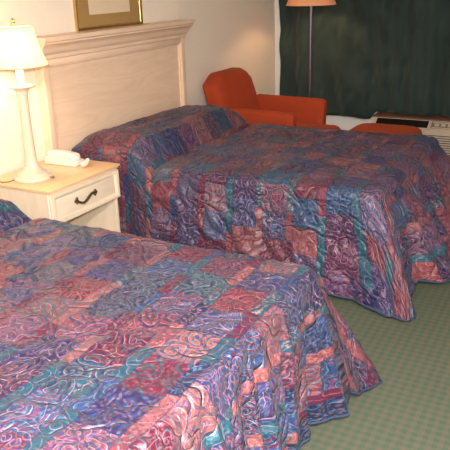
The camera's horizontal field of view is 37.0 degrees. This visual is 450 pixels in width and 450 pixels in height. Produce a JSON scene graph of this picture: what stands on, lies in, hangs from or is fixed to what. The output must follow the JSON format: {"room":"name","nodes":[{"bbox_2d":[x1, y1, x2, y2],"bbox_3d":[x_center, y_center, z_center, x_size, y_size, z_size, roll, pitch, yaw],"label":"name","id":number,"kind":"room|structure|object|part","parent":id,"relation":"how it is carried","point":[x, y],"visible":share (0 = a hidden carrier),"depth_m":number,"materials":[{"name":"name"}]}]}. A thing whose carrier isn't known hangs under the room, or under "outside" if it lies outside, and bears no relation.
{"room":"hotel room","nodes":[
{"label":"hotel room","id":0,"kind":"room"},
{"bbox_2d":[0,0,274,174],"bbox_3d":[-1.345,-0.874,3.392,0.120,2.450,7.660,9,23,27],"label":"wall","id":1,"kind":"structure","parent":0,"point":[224,34],"depth_m":5.21,"materials":[{"name":"paint"}]},
{"bbox_2d":[73,0,142,30],"bbox_3d":[-0.733,-1.519,4.210,0.022,0.536,0.672,9,23,27],"label":"framed picture","id":2,"kind":"object","parent":1,"relation":"attached to","point":[88,14],"visible":1,"depth_m":4.23,"materials":[{"name":"metal"}]},
{"bbox_2d":[275,0,377,130],"bbox_3d":[2.395,-1.752,5.476,4.300,2.450,0.120,9,23,27],"label":"wall","id":3,"kind":"structure","parent":0,"point":[343,122],"depth_m":6.45,"materials":[{"name":"white paint"}]},
{"bbox_2d":[372,112,449,155],"bbox_3d":[1.911,-0.767,5.859,1.249,0.325,0.322,9,23,27],"label":"air conditioner","id":4,"kind":"object","parent":3,"relation":"attached to","point":[437,126],"visible":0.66,"depth_m":5.81,"materials":[{"name":"beige paint"}]},
{"bbox_2d":[376,118,428,127],"bbox_3d":[1.551,-0.895,5.894,0.455,0.052,0.073,9,23,27],"label":"grille","id":5,"kind":"object","parent":4,"relation":"attached to","point":[416,122],"depth_m":5.88,"materials":[{"name":"black plastic"}]},
{"bbox_3d":[1.858,-0.846,5.733,1.225,0.066,0.090,9,23,27],"label":"grille frame","id":6,"kind":"part","parent":4,"relation":"part of","materials":[{"name":"beige paint"}]},
{"bbox_3d":[1.912,-0.760,5.863,1.225,0.311,0.320,9,23,27],"label":"casing","id":7,"kind":"part","parent":4,"relation":"part of","materials":[{"name":"beige paint"}]},
{"bbox_3d":[1.923,-0.836,5.701,0.340,0.052,0.073,9,23,27],"label":"control panel","id":8,"kind":"part","parent":4,"relation":"part of","materials":[{"name":"grey plastic"}]},
{"bbox_3d":[2.101,-2.797,5.104,3.770,0.035,0.109,9,23,27],"label":"rail","id":9,"kind":"object","parent":3,"relation":"attached to","visible":0},
{"bbox_2d":[279,0,449,118],"bbox_3d":[2.117,-1.807,5.424,3.657,2.036,0.150,9,23,27],"label":"curtain","id":10,"kind":"object","parent":9,"relation":"hanging from","point":[369,57],"visible":0.93,"depth_m":6.00,"materials":[{"name":"green fabric"}]},
{"bbox_2d":[300,281,449,449],"bbox_3d":[0.634,0.642,2.824,4.540,0.120,7.660,9,23,27],"label":"floor","id":11,"kind":"structure","parent":0,"point":[410,409],"depth_m":2.66,"materials":[{"name":"green carpet"}]},
{"bbox_2d":[0,159,120,232],"bbox_3d":[-0.922,-0.022,3.767,0.486,0.568,0.583,9,23,27],"label":"nightstand","id":12,"kind":"object","parent":11,"relation":"on","point":[88,195],"visible":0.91,"depth_m":3.58,"materials":[{"name":"beige wood"}]},
{"bbox_3d":[-1.068,0.070,3.562,0.438,0.546,0.018,9,23,27],"label":"panel","id":13,"kind":"part","parent":12,"relation":"part of","materials":[{"name":"white wood"}]},
{"bbox_2d":[0,18,54,182],"bbox_3d":[-1.046,-0.633,3.440,0.335,0.812,0.298,9,23,27],"label":"table lamp","id":14,"kind":"object","parent":12,"relation":"on","point":[20,50],"visible":1,"depth_m":3.35,"materials":[{"name":"white ceramic"}]},
{"bbox_3d":[-1.038,-0.886,3.338,0.295,0.189,0.295,9,23,27],"label":"lamp shade","id":15,"kind":"part","parent":14,"relation":"part of","materials":[{"name":"white fabric"}]},
{"bbox_2d":[44,149,89,166],"bbox_3d":[-0.886,-0.382,3.808,0.291,0.078,0.087,8,22,24],"label":"telephone","id":16,"kind":"object","parent":12,"relation":"on","point":[54,156],"visible":1,"depth_m":3.79,"materials":[{"name":"beige plastic"}]},
{"bbox_3d":[-0.784,-0.351,3.761,0.053,0.043,0.080,-5,20,-10],"label":"coiled cord","id":17,"kind":"part","parent":16,"relation":"part of","materials":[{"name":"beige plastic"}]},
{"bbox_3d":[-0.749,-0.157,3.615,0.016,0.169,0.549,9,23,27],"label":"drawer","id":18,"kind":"part","parent":12,"relation":"part of","materials":[{"name":"white wood"}]},
{"bbox_3d":[-0.736,-0.155,3.608,0.016,0.161,0.541,9,23,27],"label":"moulding","id":19,"kind":"part","parent":12,"relation":"part of","materials":[{"name":"white wood"}]},
{"bbox_3d":[-0.736,-0.150,3.590,0.033,0.047,0.190,9,23,27],"label":"handle","id":20,"kind":"part","parent":12,"relation":"part of","materials":[{"name":"brown metal"}]},
{"bbox_3d":[-0.813,-0.099,4.001,0.438,0.546,0.018,9,23,27],"label":"panel","id":21,"kind":"part","parent":12,"relation":"part of","materials":[{"name":"white wood"}]},
{"bbox_2d":[35,19,194,154],"bbox_3d":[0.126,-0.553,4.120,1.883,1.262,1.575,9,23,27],"label":"headboard","id":22,"kind":"object","parent":11,"relation":"on","point":[94,80],"visible":0.28,"depth_m":4.26,"materials":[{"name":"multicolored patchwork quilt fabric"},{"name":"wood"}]},
{"bbox_3d":[-0.671,-1.145,4.356,0.026,0.058,1.408,9,23,27],"label":"rail","id":23,"kind":"part","parent":22,"relation":"part of","materials":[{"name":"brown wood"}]},
{"bbox_3d":[-0.656,-1.207,4.323,0.142,0.127,1.575,9,23,27],"label":"crown moulding","id":24,"kind":"part","parent":22,"relation":"part of","materials":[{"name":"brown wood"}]},
{"bbox_2d":[71,105,449,320],"bbox_3d":[0.378,-0.274,4.121,2.266,0.698,1.686,9,23,27],"label":"bedspread","id":25,"kind":"object","parent":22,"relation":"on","point":[368,212],"visible":0.93,"depth_m":3.61,"materials":[{"name":"multicoloured fabric"}]},
{"bbox_2d":[202,67,340,129],"bbox_3d":[0.417,-0.794,5.372,1.033,0.838,0.732,9,23,27],"label":"armchair","id":26,"kind":"object","parent":11,"relation":"on","point":[233,88],"visible":0.39,"depth_m":5.41,"materials":[{"name":"orange fabric"}]},
{"bbox_3d":[0.098,-0.943,5.515,0.302,0.638,0.655,9,23,27],"label":"backrest","id":27,"kind":"part","parent":26,"relation":"part of","materials":[{"name":"orange fabric"}]},
{"bbox_3d":[0.241,-0.653,5.153,0.647,0.475,0.116,9,23,27],"label":"arm","id":28,"kind":"part","parent":26,"relation":"part of","materials":[{"name":"orange fabric"}]},
{"bbox_3d":[0.534,-0.847,5.659,0.647,0.475,0.116,9,23,27],"label":"arm","id":29,"kind":"part","parent":26,"relation":"part of","materials":[{"name":"orange fabric"}]},
{"bbox_2d":[297,122,340,129],"bbox_3d":[0.521,-0.726,5.338,0.800,0.123,0.488,9,23,27],"label":"seat cushion","id":30,"kind":"object","parent":26,"relation":"on","point":[299,124],"depth_m":5.33,"materials":[{"name":"orange fabric"}]},
{"bbox_2d":[286,0,335,97],"bbox_3d":[0.752,-1.395,5.934,0.430,1.560,0.430,9,23,27],"label":"floor lamp","id":31,"kind":"object","parent":11,"relation":"on","point":[310,3],"visible":0.73,"depth_m":5.66,"materials":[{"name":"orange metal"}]},
{"bbox_3d":[0.734,-2.006,5.710,0.430,0.258,0.430,9,23,27],"label":"lamp shade","id":32,"kind":"part","parent":31,"relation":"part of","materials":[{"name":"orange fabric"}]},
{"bbox_2d":[349,123,421,134],"bbox_3d":[1.227,-0.553,5.250,0.540,0.423,0.480,9,23,27],"label":"ottoman","id":33,"kind":"object","parent":11,"relation":"on","point":[364,127],"visible":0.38,"depth_m":5.15,"materials":[{"name":"orange fabric"}]},
{"bbox_3d":[-0.947,0.181,2.206,1.953,1.262,1.573,9,23,27],"label":"bed","id":34,"kind":"object","parent":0,"visible":0},
{"bbox_2d":[0,198,382,449],"bbox_3d":[-0.735,0.408,2.321,2.139,0.717,1.781,9,23,27],"label":"bedspread","id":35,"kind":"object","parent":34,"relation":"on","point":[110,340],"visible":1,"depth_m":1.99,"materials":[{"name":"multicoloured fabric"}]}
]}

